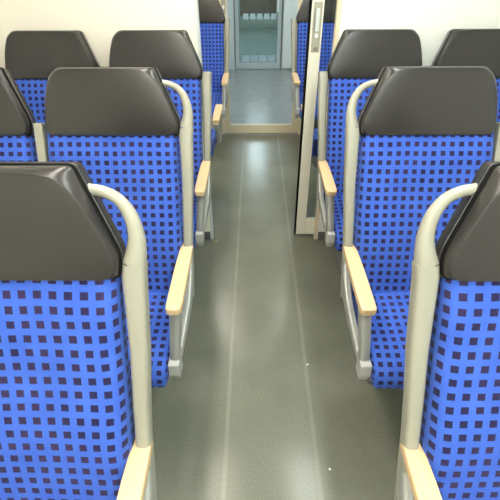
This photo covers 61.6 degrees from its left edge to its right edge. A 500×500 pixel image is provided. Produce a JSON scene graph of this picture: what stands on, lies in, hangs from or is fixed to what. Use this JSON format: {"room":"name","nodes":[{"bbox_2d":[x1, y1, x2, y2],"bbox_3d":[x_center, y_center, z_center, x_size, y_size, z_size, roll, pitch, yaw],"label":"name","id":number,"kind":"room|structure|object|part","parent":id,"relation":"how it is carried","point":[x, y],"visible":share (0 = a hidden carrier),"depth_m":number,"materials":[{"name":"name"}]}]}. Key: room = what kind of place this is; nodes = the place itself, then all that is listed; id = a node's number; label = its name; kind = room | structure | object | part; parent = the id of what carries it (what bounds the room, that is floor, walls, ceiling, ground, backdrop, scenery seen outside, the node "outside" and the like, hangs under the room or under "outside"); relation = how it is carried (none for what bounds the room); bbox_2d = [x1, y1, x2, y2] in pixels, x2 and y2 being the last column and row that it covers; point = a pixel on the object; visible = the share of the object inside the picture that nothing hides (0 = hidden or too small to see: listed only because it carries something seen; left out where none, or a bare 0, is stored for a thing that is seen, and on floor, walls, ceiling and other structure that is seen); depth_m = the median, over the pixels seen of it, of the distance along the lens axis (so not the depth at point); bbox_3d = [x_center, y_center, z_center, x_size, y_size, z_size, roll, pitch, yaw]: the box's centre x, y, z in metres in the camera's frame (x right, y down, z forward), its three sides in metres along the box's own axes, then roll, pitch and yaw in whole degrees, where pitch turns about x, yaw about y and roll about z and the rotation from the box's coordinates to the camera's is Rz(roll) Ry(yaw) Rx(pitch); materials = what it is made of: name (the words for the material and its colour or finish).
{"room":"train carriage","nodes":[
{"label":"train carriage","id":0,"kind":"room"},
{"bbox_2d":[0,0,499,238],"bbox_3d":[0.074,-0.959,2.158,2.740,2.160,0.035,0,36,1],"label":"wall","id":1,"kind":"structure","parent":0,"point":[99,20],"depth_m":2.02,"materials":[{"name":"beige laminate"}]},
{"bbox_2d":[195,0,213,238],"bbox_3d":[-0.254,-0.959,2.161,0.012,2.160,0.041,0,36,1],"label":"trim","id":2,"kind":"structure","parent":1,"relation":"attached to","point":[196,1],"depth_m":2.11,"materials":[{"name":"grey laminate"}]},
{"bbox_2d":[204,232,210,239],"bbox_3d":[-0.775,-0.095,2.761,1.032,0.060,0.008,0,36,1],"label":"baseboard","id":3,"kind":"structure","parent":1,"relation":"attached to","point":[207,236],"depth_m":2.75,"materials":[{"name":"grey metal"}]},
{"bbox_2d":[294,0,324,233],"bbox_3d":[0.654,-0.918,2.223,0.731,1.988,0.038,0,36,1],"label":"door","id":4,"kind":"structure","parent":1,"relation":"in","point":[303,224],"depth_m":2.33,"materials":[{"name":"beige metal"}]},
{"bbox_3d":[0.331,-1.102,2.080,0.042,0.224,0.005,0,36,1],"label":"handle plate","id":5,"kind":"part","parent":4,"relation":"part of","materials":[{"name":"grey plastic"}]},
{"bbox_2d":[317,232,324,239],"bbox_3d":[0.947,-0.092,2.743,1.004,0.060,0.008,0,36,1],"label":"baseboard","id":6,"kind":"structure","parent":1,"relation":"attached to","point":[321,235],"depth_m":2.75,"materials":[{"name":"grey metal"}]},
{"bbox_2d":[313,0,342,238],"bbox_3d":[0.427,-0.958,2.153,0.022,2.160,0.041,0,36,1],"label":"trim","id":7,"kind":"structure","parent":1,"relation":"attached to","point":[339,2],"depth_m":2.09,"materials":[{"name":"beige plastic"}]},
{"bbox_2d":[227,0,291,68],"bbox_3d":[0.120,-3.774,6.079,2.740,2.160,0.060,0,36,1],"label":"wall","id":8,"kind":"structure","parent":0,"point":[230,13],"depth_m":6.40,"materials":[{"name":"grey laminate"}]},
{"bbox_2d":[233,0,235,68],"bbox_3d":[-0.235,-3.716,6.120,0.020,2.020,0.068,0,36,1],"label":"trim","id":9,"kind":"structure","parent":8,"relation":"attached to","point":[233,0],"depth_m":6.40,"materials":[{"name":"plastic"}]},
{"bbox_2d":[280,0,283,68],"bbox_3d":[0.480,-3.715,6.113,0.020,2.020,0.068,0,36,1],"label":"trim","id":10,"kind":"structure","parent":8,"relation":"attached to","point":[282,0],"depth_m":6.36,"materials":[{"name":"plastic"}]},
{"bbox_2d":[282,0,297,67],"bbox_3d":[0.601,-3.690,6.078,0.207,1.980,0.029,0,36,1],"label":"wall panel","id":11,"kind":"object","parent":8,"relation":"attached to","point":[290,6],"visible":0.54,"depth_m":6.33,"materials":[{"name":"white laminate"}]},
{"bbox_2d":[131,29,402,499],"bbox_3d":[0.094,-0.958,4.051,2.840,0.050,14.900,0,36,1],"label":"floor","id":12,"kind":"structure","parent":0,"point":[246,417],"depth_m":1.95,"materials":[{"name":"grey plastic"}]},
{"bbox_2d":[0,67,36,161],"bbox_3d":[-0.979,0.071,1.512,0.464,1.250,0.670,0,36,1],"label":"seat","id":13,"kind":"object","parent":12,"relation":"on","point":[17,142],"visible":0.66,"depth_m":1.42,"materials":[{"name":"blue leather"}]},
{"bbox_3d":[-0.986,-0.115,1.534,0.450,0.591,0.270,0,36,1],"label":"backrest","id":14,"kind":"part","parent":13,"relation":"part of","materials":[{"name":"fabric"}]},
{"bbox_2d":[5,30,99,161],"bbox_3d":[-0.972,-0.377,2.135,0.464,1.250,0.670,0,36,1],"label":"seat","id":15,"kind":"object","parent":12,"relation":"on","point":[31,56],"visible":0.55,"depth_m":2.01,"materials":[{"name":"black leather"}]},
{"bbox_3d":[-0.979,-0.562,2.157,0.450,0.591,0.270,0,36,1],"label":"backrest","id":16,"kind":"part","parent":15,"relation":"part of","materials":[{"name":"fabric"}]},
{"bbox_2d":[0,162,156,499],"bbox_3d":[-0.474,0.519,0.884,0.542,1.250,0.670,0,36,1],"label":"seat","id":17,"kind":"object","parent":12,"relation":"on","point":[70,429],"visible":1,"depth_m":0.84,"materials":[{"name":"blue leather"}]},
{"bbox_3d":[-0.485,0.334,0.905,0.450,0.591,0.270,0,36,1],"label":"backrest","id":18,"kind":"part","parent":17,"relation":"part of","materials":[{"name":"fabric"}]},
{"bbox_3d":[-0.271,-0.055,0.815,0.158,0.166,0.062,18,39,23],"label":"grab handle","id":19,"kind":"part","parent":17,"relation":"part of","materials":[{"name":"grey plastic"}]},
{"bbox_3d":[-0.242,0.535,0.808,0.052,0.027,0.355,0,36,1],"label":"armrest","id":20,"kind":"part","parent":17,"relation":"part of","materials":[{"name":"brown wood"}]},
{"bbox_3d":[-0.232,0.325,0.915,0.049,0.601,0.253,1,36,2],"label":"post","id":21,"kind":"part","parent":17,"relation":"part of","materials":[{"name":"grey plastic"}]},
{"bbox_2d":[33,67,194,387],"bbox_3d":[-0.467,0.072,1.507,0.542,1.250,0.670,0,36,1],"label":"seat","id":22,"kind":"object","parent":12,"relation":"on","point":[124,125],"visible":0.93,"depth_m":1.43,"materials":[{"name":"blue fabric"}]},
{"bbox_3d":[-0.723,-0.130,1.538,0.030,0.620,0.269,0,36,1],"label":"window post","id":23,"kind":"part","parent":22,"relation":"part of","materials":[{"name":"grey plastic"}]},
{"bbox_3d":[-0.478,-0.114,1.528,0.450,0.591,0.270,0,36,1],"label":"backrest","id":24,"kind":"part","parent":22,"relation":"part of","materials":[{"name":"fabric"}]},
{"bbox_2d":[123,292,169,387],"bbox_3d":[-0.479,0.281,1.502,0.424,0.155,0.418,0,36,1],"label":"seat cushion","id":25,"kind":"object","parent":22,"relation":"on","point":[159,320],"depth_m":1.41,"materials":[{"name":"fabric"}]},
{"bbox_3d":[-0.264,-0.503,1.438,0.158,0.166,0.062,18,39,23],"label":"grab handle","id":26,"kind":"part","parent":22,"relation":"part of","materials":[{"name":"grey plastic"}]},
{"bbox_3d":[-0.235,0.087,1.431,0.052,0.027,0.355,0,36,1],"label":"armrest","id":27,"kind":"part","parent":22,"relation":"part of","materials":[{"name":"brown wood"}]},
{"bbox_3d":[-0.224,-0.122,1.538,0.049,0.601,0.253,1,36,2],"label":"post","id":28,"kind":"part","parent":22,"relation":"part of","materials":[{"name":"grey plastic"}]},
{"bbox_2d":[109,30,211,248],"bbox_3d":[-0.460,-0.376,2.130,0.542,1.250,0.670,0,36,1],"label":"seat","id":29,"kind":"object","parent":12,"relation":"on","point":[173,53],"visible":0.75,"depth_m":2.02,"materials":[{"name":"blue fabric"}]},
{"bbox_3d":[-0.470,-0.561,2.152,0.450,0.591,0.270,0,36,1],"label":"backrest","id":30,"kind":"part","parent":29,"relation":"part of","materials":[{"name":"fabric"}]},
{"bbox_2d":[180,194,195,248],"bbox_3d":[-0.472,-0.167,2.125,0.424,0.155,0.418,0,36,1],"label":"seat cushion","id":31,"kind":"object","parent":29,"relation":"on","point":[194,201],"depth_m":2.05,"materials":[{"name":"fabric"}]},
{"bbox_3d":[-0.228,-0.360,2.054,0.052,0.027,0.355,0,36,1],"label":"armrest","id":32,"kind":"part","parent":29,"relation":"part of","materials":[{"name":"brown wood"}]},
{"bbox_3d":[-0.217,-0.574,2.160,0.049,0.610,0.256,1,36,2],"label":"post","id":33,"kind":"part","parent":29,"relation":"part of","materials":[{"name":"grey plastic"}]},
{"bbox_2d":[198,0,229,118],"bbox_3d":[-0.442,-1.484,3.674,0.542,1.250,0.670,0,36,1],"label":"seat","id":34,"kind":"object","parent":12,"relation":"on","point":[212,19],"visible":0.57,"depth_m":3.62,"materials":[{"name":"blue fabric"}]},
{"bbox_3d":[-0.453,-1.670,3.696,0.450,0.591,0.270,0,36,1],"label":"backrest","id":35,"kind":"part","parent":34,"relation":"part of","materials":[{"name":"fabric"}]},
{"bbox_2d":[212,93,221,118],"bbox_3d":[-0.454,-1.276,3.669,0.424,0.155,0.418,0,36,1],"label":"seat cushion","id":36,"kind":"object","parent":34,"relation":"on","point":[216,97],"depth_m":3.64,"materials":[{"name":"fabric"}]},
{"bbox_3d":[-0.210,-1.469,3.598,0.052,0.027,0.355,0,36,1],"label":"armrest","id":37,"kind":"part","parent":34,"relation":"part of","materials":[{"name":"brown wood"}]},
{"bbox_3d":[-0.199,-1.683,3.704,0.049,0.610,0.256,1,36,2],"label":"post","id":38,"kind":"part","parent":34,"relation":"part of","materials":[{"name":"grey plastic"}]},
{"bbox_2d":[211,104,222,160],"bbox_3d":[-0.494,-0.856,2.799,0.604,1.250,0.678,0,36,1],"label":"seat","id":39,"kind":"object","parent":12,"relation":"on","point":[216,134],"visible":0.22,"depth_m":2.85,"materials":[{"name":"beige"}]},
{"bbox_2d":[211,129,216,155],"bbox_3d":[-0.462,-0.795,2.999,0.424,0.155,0.418,0,36,1],"label":"seat cushion","id":40,"kind":"object","parent":39,"relation":"on","point":[213,134],"depth_m":2.92,"materials":[{"name":"fabric"}]},
{"bbox_3d":[-0.219,-0.921,2.835,0.052,0.027,0.355,0,36,1],"label":"armrest","id":41,"kind":"part","parent":39,"relation":"part of","materials":[{"name":"brown wood"}]},
{"bbox_2d":[301,104,317,166],"bbox_3d":[0.656,-0.854,2.787,0.604,1.250,0.678,0,36,1],"label":"seat","id":42,"kind":"object","parent":12,"relation":"on","point":[314,156],"visible":0.02,"depth_m":2.83,"materials":[{"name":"blue fabric"}]},
{"bbox_2d":[311,129,317,155],"bbox_3d":[0.628,-0.793,2.988,0.424,0.155,0.418,0,36,1],"label":"seat cushion","id":43,"kind":"object","parent":42,"relation":"on","point":[315,134],"depth_m":2.83,"materials":[{"name":"fabric"}]},
{"bbox_2d":[291,0,336,128],"bbox_3d":[0.624,-1.483,3.663,0.542,1.250,0.670,0,36,1],"label":"seat","id":44,"kind":"object","parent":12,"relation":"on","point":[300,23],"visible":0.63,"depth_m":3.61,"materials":[{"name":"blue fabric"}]},
{"bbox_3d":[0.383,-1.682,3.698,0.049,0.610,0.256,-1,36,-1],"label":"post","id":45,"kind":"part","parent":44,"relation":"part of","materials":[{"name":"grey plastic"}]},
{"bbox_3d":[0.391,-1.468,3.592,0.052,0.027,0.355,0,36,1],"label":"armrest","id":46,"kind":"part","parent":44,"relation":"part of","materials":[{"name":"brown wood"}]},
{"bbox_2d":[299,92,327,119],"bbox_3d":[0.636,-1.274,3.658,0.424,0.155,0.418,0,36,1],"label":"seat cushion","id":47,"kind":"object","parent":44,"relation":"on","point":[300,93],"depth_m":3.56,"materials":[{"name":"fabric"}]},
{"bbox_3d":[0.636,-1.669,3.684,0.450,0.591,0.270,0,36,1],"label":"backrest","id":48,"kind":"part","parent":44,"relation":"part of","materials":[{"name":"fabric"}]},
{"bbox_2d":[317,29,421,273],"bbox_3d":[0.606,-0.374,2.119,0.542,1.250,0.670,0,36,1],"label":"seat","id":49,"kind":"object","parent":12,"relation":"on","point":[359,56],"visible":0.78,"depth_m":2.02,"materials":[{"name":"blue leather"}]},
{"bbox_3d":[0.365,-0.573,2.154,0.049,0.610,0.256,-1,36,-1],"label":"post","id":50,"kind":"part","parent":49,"relation":"part of","materials":[{"name":"grey plastic"}]},
{"bbox_3d":[0.373,-0.359,2.048,0.052,0.027,0.355,0,36,1],"label":"armrest","id":51,"kind":"part","parent":49,"relation":"part of","materials":[{"name":"brown wood"}]},
{"bbox_2d":[325,194,356,250],"bbox_3d":[0.618,-0.165,2.114,0.424,0.155,0.418,0,36,1],"label":"seat cushion","id":52,"kind":"object","parent":49,"relation":"on","point":[337,217],"depth_m":2.02,"materials":[{"name":"fabric"}]},
{"bbox_3d":[0.618,-0.560,2.140,0.450,0.591,0.270,0,36,1],"label":"backrest","id":53,"kind":"part","parent":49,"relation":"part of","materials":[{"name":"fabric"}]},
{"bbox_2d":[340,66,499,388],"bbox_3d":[0.599,0.074,1.496,0.542,1.250,0.670,0,36,1],"label":"seat","id":54,"kind":"object","parent":12,"relation":"on","point":[426,132],"visible":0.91,"depth_m":1.43,"materials":[{"name":"blue fabric"}]},
{"bbox_3d":[0.357,-0.121,1.532,0.049,0.601,0.253,-1,36,-1],"label":"post","id":55,"kind":"part","parent":54,"relation":"part of","materials":[{"name":"grey plastic"}]},
{"bbox_3d":[0.365,0.088,1.425,0.052,0.027,0.355,0,36,1],"label":"armrest","id":56,"kind":"part","parent":54,"relation":"part of","materials":[{"name":"brown wood"}]},
{"bbox_3d":[0.396,-0.502,1.431,0.158,0.166,0.062,-17,39,-22],"label":"grab handle","id":57,"kind":"part","parent":54,"relation":"part of","materials":[{"name":"grey plastic"}]},
{"bbox_2d":[352,291,409,388],"bbox_3d":[0.611,0.282,1.490,0.424,0.155,0.418,0,36,1],"label":"seat cushion","id":58,"kind":"object","parent":54,"relation":"on","point":[387,341],"depth_m":1.41,"materials":[{"name":"fabric"}]},
{"bbox_3d":[0.611,-0.112,1.517,0.450,0.591,0.270,0,36,1],"label":"backrest","id":59,"kind":"part","parent":54,"relation":"part of","materials":[{"name":"fabric"}]},
{"bbox_3d":[0.856,-0.127,1.521,0.030,0.620,0.269,0,36,1],"label":"window post","id":60,"kind":"part","parent":54,"relation":"part of","materials":[{"name":"grey plastic"}]},
{"bbox_2d":[394,161,499,499],"bbox_3d":[0.591,0.521,0.873,0.542,1.250,0.670,0,36,1],"label":"seat","id":61,"kind":"object","parent":12,"relation":"on","point":[449,444],"visible":1,"depth_m":0.84,"materials":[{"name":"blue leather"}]},
{"bbox_3d":[0.350,0.326,0.909,0.049,0.601,0.253,-1,36,-1],"label":"post","id":62,"kind":"part","parent":61,"relation":"part of","materials":[{"name":"grey plastic"}]},
{"bbox_3d":[0.358,0.536,0.801,0.052,0.027,0.355,0,36,1],"label":"armrest","id":63,"kind":"part","parent":61,"relation":"part of","materials":[{"name":"brown wood"}]},
{"bbox_3d":[0.389,-0.054,0.808,0.158,0.166,0.062,-17,39,-22],"label":"grab handle","id":64,"kind":"part","parent":61,"relation":"part of","materials":[{"name":"grey plastic"}]},
{"bbox_3d":[0.603,0.335,0.894,0.450,0.591,0.270,0,36,1],"label":"backrest","id":65,"kind":"part","parent":61,"relation":"part of","materials":[{"name":"fabric"}]},
{"bbox_2d":[431,29,499,121],"bbox_3d":[1.118,-0.373,2.114,0.464,1.250,0.670,0,36,1],"label":"seat","id":66,"kind":"object","parent":12,"relation":"on","point":[460,47],"visible":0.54,"depth_m":1.99,"materials":[{"name":"black leather"}]},
{"bbox_3d":[1.126,-0.559,2.135,0.450,0.591,0.270,0,36,1],"label":"backrest","id":67,"kind":"part","parent":66,"relation":"part of","materials":[{"name":"fabric"}]},
{"bbox_3d":[0.105,-2.915,3.150,0.852,0.140,0.050,0,36,1],"label":"wall","id":68,"kind":"structure","parent":0,"visible":0},
{"bbox_2d":[219,0,302,132],"bbox_3d":[0.110,-2.034,3.770,0.752,2.014,0.050,0,36,1],"label":"door frame","id":69,"kind":"structure","parent":68,"relation":"in","point":[293,127],"depth_m":4.30,"materials":[{"name":"beige metal"}]},
{"bbox_3d":[-0.234,-2.189,3.643,0.038,0.250,0.005,0,36,1],"label":"handle plate","id":70,"kind":"part","parent":69,"relation":"part of","materials":[{"name":"plastic"}]},
{"bbox_3d":[0.159,-6.215,9.478,1.600,2.160,0.050,0,36,1],"label":"wall","id":71,"kind":"structure","parent":0,"visible":0},
{"bbox_2d":[238,0,277,28],"bbox_3d":[0.184,-6.121,9.478,0.950,1.994,0.040,0,36,1],"label":"door","id":72,"kind":"structure","parent":71,"relation":"in","point":[248,7],"depth_m":9.86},
{"bbox_3d":[0.117,-4.595,5.490,0.735,0.140,0.060,0,36,1],"label":"wall","id":73,"kind":"structure","parent":0,"visible":0},
{"bbox_2d":[235,0,281,68],"bbox_3d":[0.122,-3.708,6.102,0.695,2.014,0.060,0,36,1],"label":"door","id":74,"kind":"structure","parent":73,"relation":"in","point":[245,64],"depth_m":6.58,"materials":[{"name":"grey metal"}]},
{"bbox_3d":[-0.797,-2.096,3.749,0.961,2.160,0.050,0,36,1],"label":"wall","id":75,"kind":"structure","parent":0,"visible":0},
{"bbox_2d":[218,0,224,133],"bbox_3d":[-0.291,-2.038,3.784,0.050,2.020,0.070,0,36,1],"label":"trim","id":76,"kind":"structure","parent":75,"relation":"attached to","point":[223,126],"depth_m":4.30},
{"bbox_3d":[0.999,-2.093,3.730,0.927,2.160,0.050,0,36,1],"label":"wall","id":77,"kind":"structure","parent":0,"visible":0},
{"bbox_2d":[297,115,300,133],"bbox_3d":[0.511,-2.037,3.776,0.050,2.020,0.070,0,36,1],"label":"trim","id":78,"kind":"structure","parent":77,"relation":"attached to","point":[299,118],"depth_m":4.28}
]}

